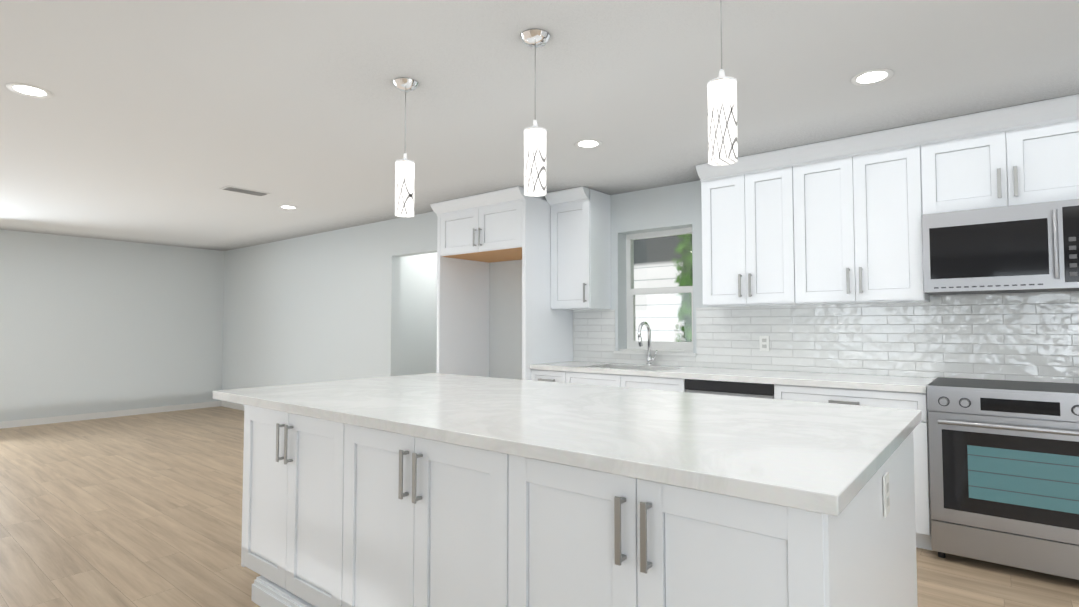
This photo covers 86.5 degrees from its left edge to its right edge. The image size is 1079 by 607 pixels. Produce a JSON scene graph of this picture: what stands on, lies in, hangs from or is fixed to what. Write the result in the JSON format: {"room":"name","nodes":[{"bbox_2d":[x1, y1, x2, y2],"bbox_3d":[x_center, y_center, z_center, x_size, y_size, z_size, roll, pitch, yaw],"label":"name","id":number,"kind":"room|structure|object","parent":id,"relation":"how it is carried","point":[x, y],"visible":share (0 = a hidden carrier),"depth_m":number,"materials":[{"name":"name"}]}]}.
{"room":"kitchen","nodes":[
{"label":"kitchen","id":0,"kind":"room"},
{"bbox_2d":[0,229,223,421],"bbox_3d":[-7.538,0.266,5.972,0.120,2.440,8.220,-2,-3,39],"label":"wall","id":1,"kind":"structure","parent":0,"point":[90,325],"depth_m":7.84,"materials":[{"name":"white paint"}]},
{"bbox_2d":[0,401,220,428],"bbox_3d":[-7.522,1.439,5.837,0.017,0.085,8.103,-2,-3,39],"label":"baseboard","id":2,"kind":"structure","parent":1,"relation":"attached to","point":[55,419],"depth_m":7.80,"materials":[{"name":"white wood"}]},
{"bbox_2d":[220,211,437,404],"bbox_3d":[-2.911,0.324,7.439,5.230,2.440,0.120,-2,-3,39],"label":"wall","id":3,"kind":"structure","parent":0,"point":[356,302],"depth_m":7.12,"materials":[{"name":"white paint"}]},
{"bbox_2d":[221,401,243,410],"bbox_3d":[-3.302,1.510,7.624,4.270,0.085,0.017,-2,-3,39],"label":"baseboard","id":4,"kind":"structure","parent":3,"relation":"attached to","point":[223,403],"depth_m":8.71,"materials":[{"name":"white wood"}]},
{"bbox_2d":[0,406,1078,606],"bbox_3d":[-2.491,1.410,3.053,11.938,0.080,10.700,-2,-3,39],"label":"floor","id":5,"kind":"structure","parent":0,"point":[142,510],"depth_m":3.58,"materials":[{"name":"wood"}]},
{"bbox_2d":[430,186,572,379],"bbox_3d":[-0.372,0.247,5.484,1.138,2.438,0.790,-2,-3,39],"label":"surround","id":6,"kind":"object","parent":5,"relation":"on","point":[477,234],"visible":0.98,"depth_m":5.33,"materials":[{"name":"white wood"}]},
{"bbox_2d":[531,366,582,382],"bbox_3d":[0.257,1.009,5.029,0.370,0.880,0.662,-2,-3,39],"label":"base cabinet","id":7,"kind":"object","parent":5,"relation":"on","point":[549,376],"visible":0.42,"depth_m":4.80,"materials":[{"name":"white wood"}]},
{"bbox_2d":[241,405,917,606],"bbox_3d":[0.026,0.907,2.481,2.592,0.880,1.479,-2,-3,39],"label":"base cabinet","id":8,"kind":"object","parent":5,"relation":"on","point":[336,514],"visible":0.58,"depth_m":1.72,"materials":[{"name":"white wood"}]},
{"bbox_2d":[213,373,921,515],"bbox_3d":[-0.086,0.450,2.577,2.880,0.040,1.455,-2,-3,39],"label":"countertop","id":9,"kind":"structure","parent":8,"relation":"on","point":[827,458],"depth_m":1.89,"materials":[{"name":"stone"}]},
{"bbox_2d":[883,472,889,516],"bbox_3d":[1.014,0.557,1.674,0.008,0.115,0.070,-2,-3,39],"label":"outlet","id":10,"kind":"object","parent":8,"relation":"attached to","point":[886,497],"visible":1,"depth_m":1.66,"materials":[{"name":"white plastic"}]},
{"bbox_2d":[566,372,685,391],"bbox_3d":[0.805,0.991,4.586,1.043,0.880,0.662,-2,-3,39],"label":"base cabinet","id":11,"kind":"object","parent":5,"relation":"on","point":[648,382],"visible":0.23,"depth_m":4.34,"materials":[{"name":"white wood"}]},
{"bbox_2d":[530,361,935,392],"bbox_3d":[1.217,0.518,4.276,2.831,0.040,0.641,-2,-3,39],"label":"countertop","id":12,"kind":"structure","parent":11,"relation":"on","point":[879,383],"depth_m":3.81,"materials":[{"name":"stone"}]},
{"bbox_2d":[638,321,656,365],"bbox_3d":[0.896,0.333,4.756,0.108,0.369,0.211,-2,-3,39],"label":"faucet","id":13,"kind":"object","parent":12,"relation":"on","point":[650,359],"visible":1,"depth_m":4.80,"materials":[{"name":"silver metal"}]},
{"bbox_2d":[685,379,774,398],"bbox_3d":[1.444,0.970,4.064,0.610,0.880,0.672,-2,-3,39],"label":"dishwasher","id":14,"kind":"object","parent":5,"relation":"on","point":[754,390],"visible":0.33,"depth_m":3.83,"materials":[{"name":"black metal"}]},
{"bbox_2d":[774,384,932,550],"bbox_3d":[2.000,0.952,3.621,0.813,0.880,0.662,-2,-3,39],"label":"base cabinet","id":15,"kind":"object","parent":5,"relation":"on","point":[893,399],"visible":0.25,"depth_m":3.21,"materials":[{"name":"white wood"}]},
{"bbox_2d":[927,377,1078,579],"bbox_3d":[2.588,0.908,3.088,0.764,0.927,0.735,-2,-3,39],"label":"range oven","id":16,"kind":"object","parent":5,"relation":"on","point":[1004,469],"visible":1,"depth_m":2.89,"materials":[{"name":"silver metal"}]},
{"bbox_2d":[0,0,1078,250],"bbox_3d":[-2.491,-1.108,3.154,11.938,0.080,10.700,-2,-3,39],"label":"ceiling","id":17,"kind":"structure","parent":0,"point":[160,122],"depth_m":2.93,"materials":[{"name":"paint"}]},
{"bbox_2d":[6,83,52,97],"bbox_3d":[-2.578,-1.075,2.901,0.180,0.006,0.180,-2,-3,39],"label":"recessed light","id":18,"kind":"object","parent":17,"relation":"in","point":[29,90],"visible":0.98,"depth_m":2.90,"materials":[{"name":"white plastic"}]},
{"bbox_2d":[220,186,269,196],"bbox_3d":[-2.593,-0.987,5.059,0.170,0.008,0.360,-2,-3,39],"label":"ceiling vent","id":19,"kind":"object","parent":17,"relation":"in","point":[243,191],"visible":0.98,"depth_m":5.04,"materials":[{"name":"white metal"}]},
{"bbox_2d":[278,205,297,209],"bbox_3d":[-2.516,-0.961,5.742,0.180,0.006,0.180,-2,-3,39],"label":"recessed light","id":20,"kind":"object","parent":17,"relation":"in","point":[287,207],"visible":0.98,"depth_m":5.75,"materials":[{"name":"white plastic"}]},
{"bbox_2d":[393,78,418,216],"bbox_3d":[-0.656,-0.753,2.800,0.124,0.653,0.124,-2,-3,39],"label":"pendant light","id":21,"kind":"object","parent":17,"relation":"hanging from","point":[404,183],"visible":1,"depth_m":2.76,"materials":[{"name":"white glass"}]},
{"bbox_2d":[520,29,549,196],"bbox_3d":[-0.018,-0.771,2.349,0.124,0.653,0.124,-2,-3,39],"label":"pendant light","id":22,"kind":"object","parent":17,"relation":"hanging from","point":[535,160],"visible":1,"depth_m":2.31,"materials":[{"name":"white glass"}]},
{"bbox_2d":[575,139,601,148],"bbox_3d":[0.319,-1.041,3.747,0.180,0.006,0.180,-2,-3,39],"label":"recessed light","id":23,"kind":"object","parent":17,"relation":"in","point":[588,144],"visible":0.98,"depth_m":3.74,"materials":[{"name":"white plastic"}]},
{"bbox_2d":[707,0,737,165],"bbox_3d":[0.600,-0.790,1.889,0.124,0.653,0.124,-2,-3,39],"label":"pendant light","id":24,"kind":"object","parent":17,"relation":"hanging from","point":[722,120],"visible":1,"depth_m":1.84,"materials":[{"name":"white glass"}]},
{"bbox_2d":[851,69,893,85],"bbox_3d":[1.591,-1.081,2.745,0.180,0.006,0.180,-2,-3,39],"label":"recessed light","id":25,"kind":"object","parent":17,"relation":"in","point":[872,77],"visible":1,"depth_m":2.75,"materials":[{"name":"white"}]},
{"bbox_2d":[489,180,928,379],"bbox_3d":[1.808,0.202,4.379,6.200,2.440,0.270,-2,-3,39],"label":"wall","id":26,"kind":"structure","parent":0,"point":[677,206],"depth_m":5.17,"materials":[{"name":"white paint"}]},
{"bbox_2d":[545,186,610,309],"bbox_3d":[0.344,-0.466,5.157,0.420,1.038,0.442,-2,-3,39],"label":"upper cabinet","id":27,"kind":"object","parent":26,"relation":"attached to","point":[581,248],"visible":0.96,"depth_m":5.05,"materials":[{"name":"white wood"}]},
{"bbox_2d":[614,227,696,355],"bbox_3d":[1.035,-0.103,4.986,0.770,1.082,0.240,-2,-3,39],"label":"window","id":28,"kind":"structure","parent":26,"relation":"in","point":[670,348],"depth_m":5.07,"materials":[{"name":"white"}]},
{"bbox_2d":[696,148,802,306],"bbox_3d":[1.547,-0.505,4.186,0.652,1.038,0.442,-2,-3,39],"label":"upper cabinet","id":29,"kind":"object","parent":26,"relation":"attached to","point":[748,255],"visible":0.96,"depth_m":4.06,"materials":[{"name":"white wood"}]},
{"bbox_2d":[573,291,1078,383],"bbox_3d":[2.240,0.212,3.878,4.940,0.539,0.008,-2,-3,39],"label":"tile backsplash","id":30,"kind":"structure","parent":26,"relation":"attached to","point":[1033,337],"depth_m":3.79,"materials":[{"name":"white tile"}]},
{"bbox_2d":[759,336,768,350],"bbox_3d":[1.689,0.299,4.308,0.070,0.114,0.006,-2,-3,39],"label":"electrical outlet","id":31,"kind":"object","parent":30,"relation":"attached to","point":[764,343],"visible":1,"depth_m":4.30,"materials":[{"name":"white plastic"}]},
{"bbox_2d":[788,124,929,304],"bbox_3d":[2.083,-0.522,3.752,0.727,1.038,0.442,-2,-3,39],"label":"upper cabinet","id":32,"kind":"object","parent":26,"relation":"attached to","point":[858,214],"visible":0.98,"depth_m":3.63,"materials":[{"name":"white wood"}]},
{"bbox_2d":[918,94,1078,214],"bbox_3d":[2.675,-0.794,3.284,0.795,0.533,0.442,-2,-3,39],"label":"upper cabinet","id":33,"kind":"object","parent":26,"relation":"attached to","point":[1027,153],"visible":0.81,"depth_m":3.18,"materials":[{"name":"white wood"}]},
{"bbox_2d":[922,199,1078,294],"bbox_3d":[2.666,-0.297,3.255,0.787,0.457,0.468,-2,-3,39],"label":"microwave","id":34,"kind":"object","parent":33,"relation":"attached to","point":[1029,248],"visible":1,"depth_m":3.13,"materials":[{"name":"grey metal"}]},
{"label":"outside","id":35,"kind":"structure","parent":0,"visible":0},
{"bbox_2d":[634,234,692,341],"bbox_3d":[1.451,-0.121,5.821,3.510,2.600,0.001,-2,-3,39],"label":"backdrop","id":36,"kind":"structure","parent":35,"point":[674,317],"depth_m":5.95,"materials":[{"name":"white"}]}
]}

